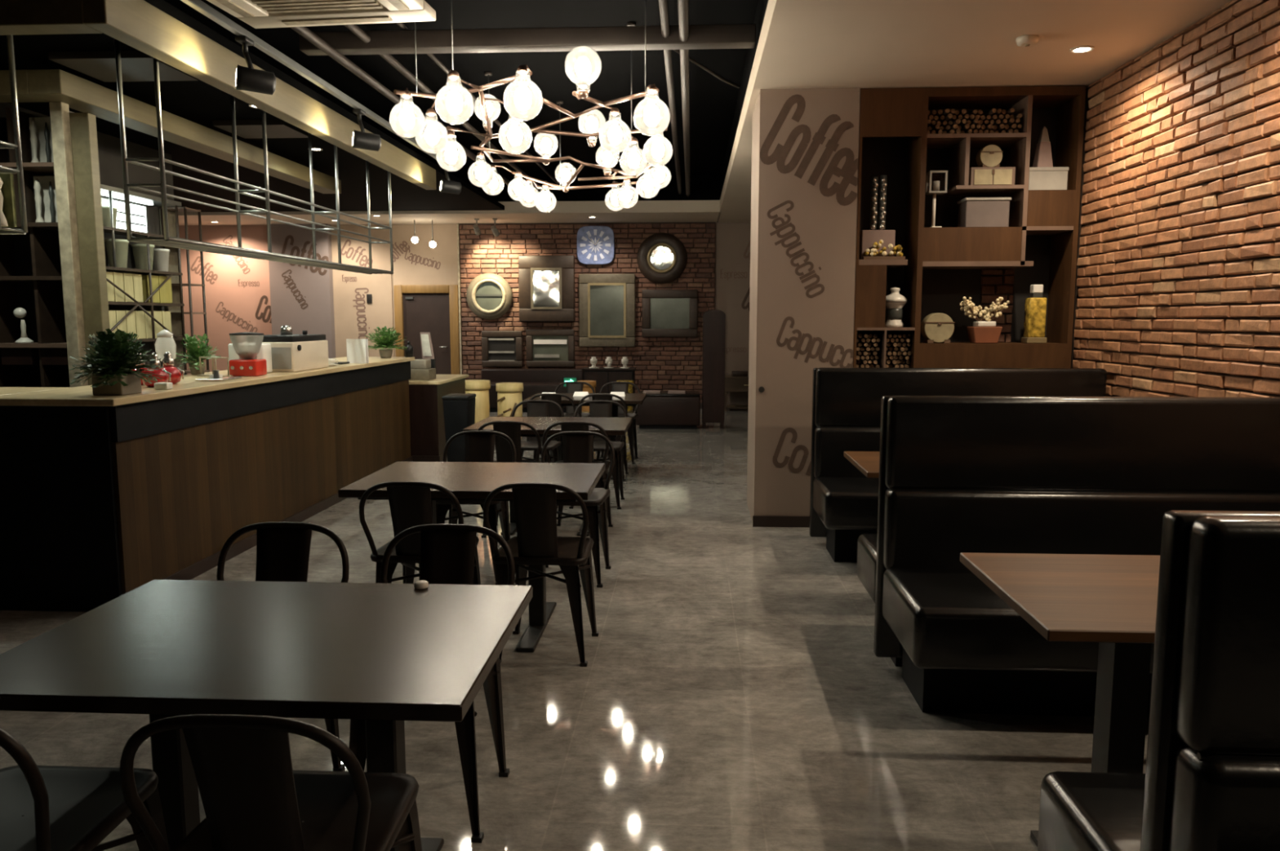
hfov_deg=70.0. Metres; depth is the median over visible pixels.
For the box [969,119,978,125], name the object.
log
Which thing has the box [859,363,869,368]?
log
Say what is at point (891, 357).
log
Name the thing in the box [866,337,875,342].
log
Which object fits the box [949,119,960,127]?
log
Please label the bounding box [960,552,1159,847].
table
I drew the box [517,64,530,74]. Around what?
socket
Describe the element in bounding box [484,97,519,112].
socket
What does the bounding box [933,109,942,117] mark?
log
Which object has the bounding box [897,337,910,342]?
log
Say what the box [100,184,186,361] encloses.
rack
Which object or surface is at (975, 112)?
log
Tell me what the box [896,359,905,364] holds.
log
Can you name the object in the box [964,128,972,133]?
log
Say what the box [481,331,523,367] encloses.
wall mirror
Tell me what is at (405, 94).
socket
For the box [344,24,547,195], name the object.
ceiling pipe
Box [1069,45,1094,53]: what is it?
recessed light
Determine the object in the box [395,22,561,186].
ceiling pipe
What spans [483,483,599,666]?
dining chair
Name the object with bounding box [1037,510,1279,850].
bench
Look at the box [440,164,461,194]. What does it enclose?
track spotlight
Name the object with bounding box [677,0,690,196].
ceiling pipe
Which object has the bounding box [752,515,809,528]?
baseboard
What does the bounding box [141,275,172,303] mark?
crate
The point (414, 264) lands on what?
wall
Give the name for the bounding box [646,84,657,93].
socket
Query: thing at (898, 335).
log
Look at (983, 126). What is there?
log
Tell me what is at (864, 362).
log
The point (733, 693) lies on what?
floor
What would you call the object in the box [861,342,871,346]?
log
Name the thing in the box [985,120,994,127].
log
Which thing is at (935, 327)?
wooden box
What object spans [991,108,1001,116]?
log
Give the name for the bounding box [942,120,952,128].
log
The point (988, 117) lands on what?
log
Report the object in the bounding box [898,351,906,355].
log
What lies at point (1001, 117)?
log
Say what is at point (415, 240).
bulb
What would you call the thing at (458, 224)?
ceiling beam
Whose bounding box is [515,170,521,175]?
socket
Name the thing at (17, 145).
rack
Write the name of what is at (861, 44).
ceiling
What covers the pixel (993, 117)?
log
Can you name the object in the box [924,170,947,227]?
lantern candle holder
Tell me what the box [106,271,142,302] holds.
crate
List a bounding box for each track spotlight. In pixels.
[235,35,276,95]
[351,108,381,151]
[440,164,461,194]
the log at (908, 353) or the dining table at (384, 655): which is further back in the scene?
the log at (908, 353)
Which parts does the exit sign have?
sign panel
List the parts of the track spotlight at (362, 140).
stem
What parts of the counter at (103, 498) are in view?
panel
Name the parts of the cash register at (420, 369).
drawer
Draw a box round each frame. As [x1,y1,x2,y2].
[196,356,217,376]
[211,357,232,377]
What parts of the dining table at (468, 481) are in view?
under frame, plate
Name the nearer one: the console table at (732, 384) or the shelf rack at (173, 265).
the shelf rack at (173, 265)
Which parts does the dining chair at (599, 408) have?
seat, leg, leg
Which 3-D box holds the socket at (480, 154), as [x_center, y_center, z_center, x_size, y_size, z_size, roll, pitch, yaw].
[-1.241,-2.126,7.133,0.061,0.061,0.057,-6,9,-41]
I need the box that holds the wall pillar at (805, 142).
[746,88,860,521]
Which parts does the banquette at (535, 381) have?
seat, backrest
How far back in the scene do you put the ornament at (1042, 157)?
5.88 m
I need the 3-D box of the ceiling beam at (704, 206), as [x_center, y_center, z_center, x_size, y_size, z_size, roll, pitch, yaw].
[-3.282,-3.060,12.874,8.785,0.160,0.020,0,7,3]
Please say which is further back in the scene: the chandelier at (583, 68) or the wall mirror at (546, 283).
the wall mirror at (546, 283)
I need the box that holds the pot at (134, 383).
[91,373,141,395]
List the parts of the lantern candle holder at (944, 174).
stem, lantern frame, lantern glass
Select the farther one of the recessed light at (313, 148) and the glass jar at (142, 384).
the recessed light at (313, 148)
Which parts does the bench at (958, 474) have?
frame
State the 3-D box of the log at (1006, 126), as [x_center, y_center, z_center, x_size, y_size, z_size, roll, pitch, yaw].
[2.363,-1.933,5.997,0.030,0.032,0.260,0,7,3]
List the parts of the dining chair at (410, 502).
leg, leg, seat, leg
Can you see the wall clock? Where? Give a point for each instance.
(595, 244)
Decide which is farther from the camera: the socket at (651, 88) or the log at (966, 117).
the log at (966, 117)
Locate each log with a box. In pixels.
[856,342,862,346]
[857,333,862,338]
[857,337,865,342]
[857,342,867,346]
[857,364,864,368]
[858,351,867,355]
[858,355,869,359]
[858,359,866,364]
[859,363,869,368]
[861,333,868,337]
[861,337,870,342]
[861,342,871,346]
[861,346,870,351]
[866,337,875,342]
[866,363,873,368]
[868,342,877,346]
[868,351,876,355]
[868,359,877,364]
[869,355,878,359]
[870,363,879,368]
[871,333,877,337]
[885,351,891,355]
[885,355,893,359]
[886,337,894,342]
[887,355,897,359]
[887,359,896,364]
[888,342,897,346]
[888,351,897,355]
[889,346,897,351]
[889,363,898,368]
[892,350,901,355]
[893,333,902,337]
[895,355,902,359]
[896,342,906,346]
[896,346,904,351]
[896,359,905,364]
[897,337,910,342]
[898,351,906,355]
[899,363,908,368]
[900,333,911,337]
[901,355,909,359]
[902,351,911,355]
[902,359,910,364]
[927,120,936,127]
[928,110,936,116]
[929,124,939,132]
[930,115,938,121]
[931,120,941,128]
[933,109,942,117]
[936,115,944,121]
[937,108,950,117]
[939,120,946,126]
[940,113,952,123]
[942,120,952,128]
[942,125,951,131]
[944,108,955,117]
[946,115,955,123]
[946,124,958,132]
[946,129,955,133]
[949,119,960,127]
[952,110,959,115]
[952,115,962,122]
[953,128,960,133]
[955,109,966,117]
[957,119,966,126]
[960,114,968,120]
[960,124,969,131]
[961,120,971,127]
[964,124,974,133]
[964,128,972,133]
[966,114,974,120]
[968,110,977,115]
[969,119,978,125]
[970,115,980,121]
[971,124,981,131]
[974,110,982,115]
[974,120,982,126]
[977,115,985,120]
[977,124,985,130]
[980,120,988,125]
[982,115,991,121]
[982,124,992,131]
[983,108,996,116]
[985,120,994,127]
[988,115,997,121]
[988,124,997,131]
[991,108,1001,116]
[992,119,1000,125]
[993,124,1004,131]
[994,114,1004,121]
[996,109,1005,116]
[996,119,1007,126]
[999,124,1009,132]
[1000,114,1009,121]
[1003,107,1014,115]
[1004,118,1014,124]
[1005,124,1016,131]
[1005,128,1013,133]
[1006,115,1014,120]
[1008,118,1020,126]
[1013,113,1022,119]
[1013,124,1022,130]
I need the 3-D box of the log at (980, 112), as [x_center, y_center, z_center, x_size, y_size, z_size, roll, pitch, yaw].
[2.196,-2.032,6.007,0.031,0.029,0.260,0,7,3]
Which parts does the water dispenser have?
lid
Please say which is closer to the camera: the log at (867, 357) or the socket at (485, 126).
the log at (867, 357)
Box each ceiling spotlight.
[472,218,480,235]
[490,218,499,236]
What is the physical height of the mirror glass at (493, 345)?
0.375 m
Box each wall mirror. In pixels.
[466,273,512,319]
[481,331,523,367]
[518,255,575,321]
[525,329,574,367]
[578,274,635,346]
[636,232,687,284]
[641,289,697,337]
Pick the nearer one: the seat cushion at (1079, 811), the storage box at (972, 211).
the seat cushion at (1079, 811)
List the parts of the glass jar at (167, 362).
lid, handle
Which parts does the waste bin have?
lid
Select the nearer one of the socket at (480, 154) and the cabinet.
the socket at (480, 154)
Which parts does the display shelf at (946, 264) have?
panel, door, shelf, shelf, door, panel, drawer, shelf, shelf, shelf, shelf, door, panel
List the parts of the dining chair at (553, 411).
leg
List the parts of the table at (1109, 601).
plate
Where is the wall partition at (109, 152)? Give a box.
[0,102,184,374]
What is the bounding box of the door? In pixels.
[393,284,460,374]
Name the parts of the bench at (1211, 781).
frame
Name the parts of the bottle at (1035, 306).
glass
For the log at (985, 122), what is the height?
0.026 m
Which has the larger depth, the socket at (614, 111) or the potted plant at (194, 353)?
the potted plant at (194, 353)
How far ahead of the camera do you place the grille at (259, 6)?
4.25 m
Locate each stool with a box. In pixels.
[465,379,490,423]
[495,382,523,439]
[577,380,595,413]
[616,380,633,413]
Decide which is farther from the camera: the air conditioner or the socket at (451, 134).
the socket at (451, 134)
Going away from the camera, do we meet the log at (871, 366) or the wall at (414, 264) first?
the log at (871, 366)
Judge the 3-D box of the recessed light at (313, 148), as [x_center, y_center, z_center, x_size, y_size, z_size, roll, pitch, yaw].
[-2.889,-2.462,8.142,0.124,0.006,0.124,0,7,3]
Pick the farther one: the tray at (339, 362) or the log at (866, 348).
the tray at (339, 362)
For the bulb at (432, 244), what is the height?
0.410 m
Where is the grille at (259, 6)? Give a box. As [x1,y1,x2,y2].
[248,0,385,13]
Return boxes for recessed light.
[311,147,323,151]
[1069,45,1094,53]
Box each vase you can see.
[44,122,50,162]
[48,181,55,222]
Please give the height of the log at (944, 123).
0.027 m
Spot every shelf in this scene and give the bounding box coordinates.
[100,184,181,206]
[102,226,178,238]
[106,266,182,275]
[108,302,184,306]
[128,337,186,342]
[726,404,748,408]
[853,85,1086,368]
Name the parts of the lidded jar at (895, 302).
lid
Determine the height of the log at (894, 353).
0.026 m
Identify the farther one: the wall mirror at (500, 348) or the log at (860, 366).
the wall mirror at (500, 348)
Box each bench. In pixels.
[808,367,1106,562]
[856,395,1279,717]
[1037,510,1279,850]
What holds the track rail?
attached to the ceiling at (713, 100)
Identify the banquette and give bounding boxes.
[480,368,582,412]
[635,391,700,429]
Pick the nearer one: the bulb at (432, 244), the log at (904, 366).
the log at (904, 366)
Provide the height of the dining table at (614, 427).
0.700 m
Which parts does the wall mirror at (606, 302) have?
trim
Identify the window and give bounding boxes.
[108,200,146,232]
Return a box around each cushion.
[813,426,880,478]
[813,476,879,530]
[814,367,1106,426]
[856,533,877,603]
[882,488,1279,569]
[882,568,1154,674]
[884,395,1279,493]
[1037,771,1145,850]
[1168,743,1279,850]
[1175,515,1279,756]
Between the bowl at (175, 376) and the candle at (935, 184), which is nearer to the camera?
the bowl at (175, 376)
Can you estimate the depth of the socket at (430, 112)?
5.58 m
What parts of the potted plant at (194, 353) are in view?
pot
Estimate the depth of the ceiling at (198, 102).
8.19 m
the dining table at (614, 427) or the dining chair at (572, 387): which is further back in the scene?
the dining chair at (572, 387)
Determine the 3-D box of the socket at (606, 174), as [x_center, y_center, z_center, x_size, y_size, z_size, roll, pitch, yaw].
[-0.237,-2.110,7.672,0.129,0.044,0.054,2,7,18]
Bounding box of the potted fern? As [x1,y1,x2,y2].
[68,328,164,395]
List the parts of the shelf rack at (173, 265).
post, panel, shelf, post, shelf, shelf, post, shelf, post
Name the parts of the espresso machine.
plate, lid knob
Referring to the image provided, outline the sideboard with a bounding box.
[581,367,636,412]
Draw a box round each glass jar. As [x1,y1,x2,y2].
[131,353,147,385]
[142,352,171,387]
[160,351,184,384]
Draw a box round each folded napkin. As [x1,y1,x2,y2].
[573,391,589,396]
[610,391,625,396]
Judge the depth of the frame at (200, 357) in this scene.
5.87 m
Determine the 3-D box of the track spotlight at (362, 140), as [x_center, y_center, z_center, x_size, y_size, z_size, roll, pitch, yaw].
[-1.945,-2.095,6.500,0.201,0.272,0.143,-2,7,-17]
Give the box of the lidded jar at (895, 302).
[884,287,906,327]
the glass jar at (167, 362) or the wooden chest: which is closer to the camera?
the glass jar at (167, 362)
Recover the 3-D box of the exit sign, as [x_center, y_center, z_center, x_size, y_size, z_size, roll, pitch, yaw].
[-0.892,-0.298,11.733,0.240,0.660,0.200,0,7,3]
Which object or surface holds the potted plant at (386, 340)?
on the counter at (103, 498)
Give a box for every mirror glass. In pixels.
[475,282,502,310]
[488,337,515,360]
[532,336,568,360]
[533,270,559,306]
[590,285,623,335]
[649,297,689,328]
[650,246,673,270]
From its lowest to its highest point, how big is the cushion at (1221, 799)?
0.332 m
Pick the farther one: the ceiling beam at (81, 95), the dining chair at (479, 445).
the ceiling beam at (81, 95)
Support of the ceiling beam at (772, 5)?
attached to the ceiling at (861, 44)
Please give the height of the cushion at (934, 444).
0.363 m
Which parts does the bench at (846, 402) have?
frame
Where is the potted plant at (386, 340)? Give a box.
[364,325,408,358]
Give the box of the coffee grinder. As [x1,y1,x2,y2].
[229,332,266,376]
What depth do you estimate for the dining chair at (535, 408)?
7.13 m
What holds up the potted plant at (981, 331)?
on the display shelf at (946, 264)
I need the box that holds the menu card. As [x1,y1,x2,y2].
[346,338,368,363]
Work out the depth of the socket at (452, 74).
4.69 m
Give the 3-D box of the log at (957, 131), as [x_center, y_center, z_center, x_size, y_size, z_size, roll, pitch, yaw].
[2.045,-1.897,5.983,0.031,0.032,0.260,0,7,3]
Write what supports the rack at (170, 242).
hanging from the ceiling at (198, 102)
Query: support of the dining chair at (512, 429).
on the floor
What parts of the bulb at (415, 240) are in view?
bulb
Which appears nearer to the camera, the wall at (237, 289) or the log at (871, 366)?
the log at (871, 366)
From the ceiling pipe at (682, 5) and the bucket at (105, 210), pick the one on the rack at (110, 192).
the bucket at (105, 210)
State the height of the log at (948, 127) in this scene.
0.026 m
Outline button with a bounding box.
[758,386,764,392]
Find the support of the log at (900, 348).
on the log at (898, 353)
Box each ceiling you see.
[0,0,504,212]
[164,0,758,177]
[177,0,1231,225]
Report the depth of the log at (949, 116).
5.87 m
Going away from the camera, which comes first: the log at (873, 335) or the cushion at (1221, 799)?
the cushion at (1221, 799)
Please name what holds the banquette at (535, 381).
on the floor
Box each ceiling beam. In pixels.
[0,0,435,190]
[0,69,341,194]
[177,200,719,215]
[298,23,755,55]
[457,223,462,374]
[458,176,721,201]
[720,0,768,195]
[720,0,779,212]
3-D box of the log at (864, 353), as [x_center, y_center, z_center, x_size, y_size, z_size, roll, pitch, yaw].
[1.501,-0.491,6.178,0.029,0.028,0.260,0,7,3]
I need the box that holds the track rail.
[180,0,452,166]
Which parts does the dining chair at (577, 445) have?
seat, leg, leg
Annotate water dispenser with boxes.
[155,329,176,361]
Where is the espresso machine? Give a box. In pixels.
[242,325,328,372]
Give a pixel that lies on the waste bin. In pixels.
(459, 409)
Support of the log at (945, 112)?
on the log at (949, 116)
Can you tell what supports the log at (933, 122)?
on the log at (936, 127)
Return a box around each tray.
[195,370,241,381]
[246,334,325,342]
[334,361,349,364]
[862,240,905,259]
[862,256,905,259]
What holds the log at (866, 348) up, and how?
on the log at (864, 353)
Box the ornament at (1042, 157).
[1032,126,1053,167]
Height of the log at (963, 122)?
0.030 m
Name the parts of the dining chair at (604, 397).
leg, leg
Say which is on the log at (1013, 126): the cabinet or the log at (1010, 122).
the log at (1010, 122)
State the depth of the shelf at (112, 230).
7.56 m
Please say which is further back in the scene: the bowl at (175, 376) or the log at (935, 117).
the log at (935, 117)
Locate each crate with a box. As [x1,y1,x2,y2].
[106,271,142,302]
[108,310,171,339]
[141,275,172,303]
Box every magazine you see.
[643,390,660,393]
[667,391,685,394]
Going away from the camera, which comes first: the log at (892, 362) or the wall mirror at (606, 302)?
the log at (892, 362)
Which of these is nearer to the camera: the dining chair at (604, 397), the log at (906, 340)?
the log at (906, 340)
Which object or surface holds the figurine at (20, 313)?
on the bookcase at (55, 273)
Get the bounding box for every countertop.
[0,356,414,406]
[408,374,468,385]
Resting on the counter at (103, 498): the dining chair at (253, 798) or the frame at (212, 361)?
the frame at (212, 361)
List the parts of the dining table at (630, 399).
under frame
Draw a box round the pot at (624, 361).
[619,356,630,368]
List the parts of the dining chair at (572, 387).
seat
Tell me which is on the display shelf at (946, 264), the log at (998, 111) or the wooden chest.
the wooden chest
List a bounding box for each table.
[0,579,533,850]
[337,462,604,652]
[462,417,632,536]
[523,393,646,479]
[724,374,748,411]
[844,451,879,478]
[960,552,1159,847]
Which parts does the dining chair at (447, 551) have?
leg, leg, leg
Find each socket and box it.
[401,88,411,97]
[426,101,435,115]
[447,127,461,137]
[448,69,459,79]
[476,151,484,157]
[483,125,491,141]
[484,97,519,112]
[490,164,512,173]
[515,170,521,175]
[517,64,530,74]
[525,178,537,186]
[563,187,568,192]
[573,89,588,100]
[604,106,619,115]
[604,172,616,177]
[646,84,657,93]
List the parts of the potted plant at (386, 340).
pot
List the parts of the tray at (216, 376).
dish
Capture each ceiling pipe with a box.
[289,26,530,201]
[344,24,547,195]
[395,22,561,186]
[657,0,681,195]
[673,49,740,88]
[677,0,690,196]
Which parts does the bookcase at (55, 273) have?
drawer, shelf, panel, shelf, shelf, shelf, drawer, post, panel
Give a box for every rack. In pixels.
[0,35,27,234]
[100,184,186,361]
[114,38,393,274]
[159,206,209,374]
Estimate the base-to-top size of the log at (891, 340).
0.028 m
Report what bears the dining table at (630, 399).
on the floor
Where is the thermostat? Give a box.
[366,293,372,302]
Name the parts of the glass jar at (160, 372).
lid, handle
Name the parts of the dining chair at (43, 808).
seat, leg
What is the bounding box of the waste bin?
[441,393,475,462]
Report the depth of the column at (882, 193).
5.99 m
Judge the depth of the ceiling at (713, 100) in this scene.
7.39 m
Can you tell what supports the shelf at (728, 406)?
attached to the console table at (732, 384)
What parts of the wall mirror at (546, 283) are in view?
trim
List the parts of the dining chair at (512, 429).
leg, seat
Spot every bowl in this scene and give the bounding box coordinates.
[131,368,147,385]
[142,368,168,387]
[160,366,182,384]
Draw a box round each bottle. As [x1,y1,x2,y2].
[404,341,413,357]
[1021,284,1047,343]
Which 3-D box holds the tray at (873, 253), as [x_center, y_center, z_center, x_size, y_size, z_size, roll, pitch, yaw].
[1.591,-1.148,5.964,0.266,0.129,0.069,0,7,3]
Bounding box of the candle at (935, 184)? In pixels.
[933,181,939,191]
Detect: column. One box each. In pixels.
[869,177,878,230]
[878,175,887,230]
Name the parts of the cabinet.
leg, door, leg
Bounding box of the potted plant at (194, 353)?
[175,333,221,374]
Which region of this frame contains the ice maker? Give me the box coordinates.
[227,343,272,373]
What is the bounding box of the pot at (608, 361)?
[604,356,613,368]
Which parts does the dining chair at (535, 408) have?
seat, leg, leg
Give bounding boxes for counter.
[0,356,414,612]
[408,374,468,462]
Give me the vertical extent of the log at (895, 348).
0.025 m
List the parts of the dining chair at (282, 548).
leg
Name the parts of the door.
panel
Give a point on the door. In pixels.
(433, 309)
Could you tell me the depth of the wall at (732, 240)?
14.15 m
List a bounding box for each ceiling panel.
[48,50,198,82]
[213,119,308,138]
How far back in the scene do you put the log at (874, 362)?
6.07 m
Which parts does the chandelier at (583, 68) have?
globe, bulb, bulb, globe, globe, bulb, bulb, globe, globe, bulb, globe, bulb, globe, bulb, globe, bulb, globe, bulb, globe, bulb, globe, bulb, globe, bulb, globe, bulb, bulb, globe, globe, bulb, globe, bulb, bulb, globe, globe, bulb, globe, bulb, globe, bulb, globe, bulb, globe, bulb, globe, bulb, bulb, globe, globe, bulb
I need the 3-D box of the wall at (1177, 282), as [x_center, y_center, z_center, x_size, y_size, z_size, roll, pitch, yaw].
[2.676,-0.206,1.490,0.224,2.863,9.700,0,7,3]
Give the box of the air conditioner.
[206,0,435,28]
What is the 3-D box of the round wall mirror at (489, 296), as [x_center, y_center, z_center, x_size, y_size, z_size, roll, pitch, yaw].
[-2.346,-2.009,14.212,0.720,0.720,0.082,0,7,3]
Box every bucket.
[102,206,117,227]
[104,239,128,268]
[131,244,154,270]
[153,248,169,271]
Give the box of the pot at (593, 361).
[588,356,599,368]
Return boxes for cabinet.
[702,309,725,429]
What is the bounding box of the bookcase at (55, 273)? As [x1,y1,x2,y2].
[0,102,110,387]
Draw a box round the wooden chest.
[968,167,1015,185]
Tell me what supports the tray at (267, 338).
on the espresso machine
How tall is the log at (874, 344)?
0.024 m
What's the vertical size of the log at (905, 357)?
0.026 m
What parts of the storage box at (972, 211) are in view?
lid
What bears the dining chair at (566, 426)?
on the floor
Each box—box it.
[0,173,17,227]
[29,117,53,162]
[33,176,57,222]
[154,382,173,390]
[731,370,747,376]
[858,230,895,259]
[920,313,955,343]
[956,197,1011,227]
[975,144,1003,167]
[1028,167,1069,190]
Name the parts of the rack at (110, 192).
post, post, post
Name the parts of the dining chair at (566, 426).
leg, seat, leg, leg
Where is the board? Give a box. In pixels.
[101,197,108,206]
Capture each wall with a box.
[178,224,394,374]
[268,223,335,358]
[391,224,457,356]
[458,222,715,403]
[714,222,751,404]
[1071,0,1279,397]
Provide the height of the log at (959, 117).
0.031 m
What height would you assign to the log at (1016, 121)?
0.028 m
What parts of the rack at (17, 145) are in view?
rail, rail, rail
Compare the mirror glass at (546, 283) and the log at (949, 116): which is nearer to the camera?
the log at (949, 116)
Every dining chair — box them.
[0,728,168,850]
[119,714,422,850]
[216,522,349,771]
[347,524,515,843]
[359,481,480,585]
[435,431,516,585]
[477,421,545,537]
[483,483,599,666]
[511,400,564,462]
[529,393,575,458]
[541,431,614,587]
[542,421,613,527]
[549,381,595,462]
[568,400,626,509]
[577,393,628,481]
[596,382,639,464]
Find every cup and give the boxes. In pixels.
[328,359,338,366]
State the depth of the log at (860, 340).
6.06 m
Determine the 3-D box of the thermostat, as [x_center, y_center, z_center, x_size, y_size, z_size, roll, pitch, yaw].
[-4.277,-2.006,14.445,0.080,0.140,0.020,0,7,3]
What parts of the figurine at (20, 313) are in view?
stem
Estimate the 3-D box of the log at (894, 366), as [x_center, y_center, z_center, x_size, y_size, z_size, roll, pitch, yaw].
[1.708,-0.406,6.183,0.028,0.027,0.260,0,7,3]
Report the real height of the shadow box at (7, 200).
0.247 m
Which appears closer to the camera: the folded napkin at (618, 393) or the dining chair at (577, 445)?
the dining chair at (577, 445)
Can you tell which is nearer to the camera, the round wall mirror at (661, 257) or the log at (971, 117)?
the log at (971, 117)
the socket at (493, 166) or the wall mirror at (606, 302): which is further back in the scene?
the wall mirror at (606, 302)
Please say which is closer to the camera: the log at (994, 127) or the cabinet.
the log at (994, 127)
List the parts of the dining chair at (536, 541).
leg, leg, seat, leg, leg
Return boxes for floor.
[0,408,1149,850]
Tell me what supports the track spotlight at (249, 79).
attached to the track rail
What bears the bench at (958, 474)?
on the floor
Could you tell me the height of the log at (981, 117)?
0.028 m
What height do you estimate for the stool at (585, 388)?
0.551 m
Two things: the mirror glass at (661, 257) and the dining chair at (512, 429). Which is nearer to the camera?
the dining chair at (512, 429)
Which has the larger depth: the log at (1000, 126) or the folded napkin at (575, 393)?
the folded napkin at (575, 393)
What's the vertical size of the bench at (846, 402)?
1.105 m
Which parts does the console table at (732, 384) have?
leg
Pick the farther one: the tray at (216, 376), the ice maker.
the ice maker
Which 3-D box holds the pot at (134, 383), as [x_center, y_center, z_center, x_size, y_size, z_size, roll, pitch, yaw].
[-2.561,-0.204,4.476,0.150,0.100,0.160,0,7,3]
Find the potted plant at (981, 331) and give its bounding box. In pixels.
[959,296,1010,343]
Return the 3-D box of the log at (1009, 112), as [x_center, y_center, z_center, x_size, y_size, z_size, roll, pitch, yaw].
[2.378,-2.025,5.949,0.027,0.026,0.260,0,7,3]
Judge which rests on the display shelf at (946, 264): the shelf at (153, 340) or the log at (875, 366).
the log at (875, 366)
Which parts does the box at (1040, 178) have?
lid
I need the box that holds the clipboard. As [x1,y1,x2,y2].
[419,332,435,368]
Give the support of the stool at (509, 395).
on the floor
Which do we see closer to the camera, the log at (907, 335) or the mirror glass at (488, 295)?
the log at (907, 335)
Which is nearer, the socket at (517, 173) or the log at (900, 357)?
the log at (900, 357)
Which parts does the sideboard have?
door, door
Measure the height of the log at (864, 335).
0.026 m
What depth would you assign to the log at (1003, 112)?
5.87 m
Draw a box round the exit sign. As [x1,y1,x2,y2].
[563,376,577,387]
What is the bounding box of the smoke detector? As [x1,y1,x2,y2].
[1015,35,1039,47]
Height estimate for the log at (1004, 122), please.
0.026 m
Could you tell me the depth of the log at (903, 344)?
6.07 m
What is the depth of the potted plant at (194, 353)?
6.01 m
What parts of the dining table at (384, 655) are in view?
bottle cap, plate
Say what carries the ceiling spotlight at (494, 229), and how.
attached to the ceiling at (861, 44)
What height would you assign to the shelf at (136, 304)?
0.022 m
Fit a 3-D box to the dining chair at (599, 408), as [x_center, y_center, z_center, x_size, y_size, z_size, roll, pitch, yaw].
[-0.319,0.209,6.947,0.421,0.766,0.472,0,7,3]
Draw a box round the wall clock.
[577,226,614,264]
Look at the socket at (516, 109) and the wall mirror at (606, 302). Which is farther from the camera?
the wall mirror at (606, 302)
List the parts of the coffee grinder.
lid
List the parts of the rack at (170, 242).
post, post, post, rail, rail, rail, post, rail, rail, rail, post, post, post, post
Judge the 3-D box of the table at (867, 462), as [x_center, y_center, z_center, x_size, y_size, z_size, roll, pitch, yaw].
[1.865,0.530,4.450,1.640,0.710,0.650,0,7,3]
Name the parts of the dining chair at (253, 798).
seat, leg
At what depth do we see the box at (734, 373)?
13.84 m
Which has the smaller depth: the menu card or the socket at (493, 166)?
the menu card
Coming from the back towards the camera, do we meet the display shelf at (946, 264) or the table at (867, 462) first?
the display shelf at (946, 264)
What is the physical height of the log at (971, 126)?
0.031 m
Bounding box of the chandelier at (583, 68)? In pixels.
[389,0,672,213]
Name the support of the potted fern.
on the counter at (103, 498)
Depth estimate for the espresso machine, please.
6.40 m
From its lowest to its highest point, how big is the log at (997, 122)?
0.028 m
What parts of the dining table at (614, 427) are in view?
plate, under frame, plate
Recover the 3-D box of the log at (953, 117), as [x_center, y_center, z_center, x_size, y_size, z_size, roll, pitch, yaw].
[2.029,-1.998,6.012,0.027,0.027,0.260,0,7,3]
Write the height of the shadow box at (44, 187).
0.308 m
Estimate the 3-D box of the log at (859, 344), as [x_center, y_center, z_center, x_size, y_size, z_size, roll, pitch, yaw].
[1.470,-0.553,6.204,0.025,0.027,0.260,0,7,3]
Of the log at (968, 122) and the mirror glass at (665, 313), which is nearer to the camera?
the log at (968, 122)
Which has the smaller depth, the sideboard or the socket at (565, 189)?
the socket at (565, 189)
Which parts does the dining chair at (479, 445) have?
leg, leg, seat, leg, leg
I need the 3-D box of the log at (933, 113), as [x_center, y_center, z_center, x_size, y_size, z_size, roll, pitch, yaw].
[1.901,-2.031,6.009,0.028,0.029,0.260,0,7,3]
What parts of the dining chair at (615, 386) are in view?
leg, seat, leg, leg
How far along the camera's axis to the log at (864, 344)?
6.05 m
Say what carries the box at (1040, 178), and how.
on the display shelf at (946, 264)
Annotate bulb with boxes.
[411,220,417,243]
[429,220,435,248]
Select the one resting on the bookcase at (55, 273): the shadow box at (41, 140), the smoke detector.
the shadow box at (41, 140)
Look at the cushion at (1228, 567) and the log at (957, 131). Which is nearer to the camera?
the cushion at (1228, 567)
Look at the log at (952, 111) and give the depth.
5.85 m
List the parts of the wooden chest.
door, door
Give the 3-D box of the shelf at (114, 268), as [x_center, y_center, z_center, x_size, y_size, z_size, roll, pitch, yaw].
[-4.267,-1.293,7.630,0.200,0.022,1.280,0,7,3]
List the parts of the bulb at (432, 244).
bulb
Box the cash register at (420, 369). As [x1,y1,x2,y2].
[408,359,435,380]
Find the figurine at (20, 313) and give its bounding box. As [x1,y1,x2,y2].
[13,307,34,343]
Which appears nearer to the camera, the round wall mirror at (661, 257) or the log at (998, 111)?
the log at (998, 111)
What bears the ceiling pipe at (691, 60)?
attached to the ceiling at (713, 100)
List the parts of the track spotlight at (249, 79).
stem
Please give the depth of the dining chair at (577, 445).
5.12 m
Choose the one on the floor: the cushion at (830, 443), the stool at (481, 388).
the stool at (481, 388)
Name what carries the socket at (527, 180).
attached to the chandelier at (583, 68)

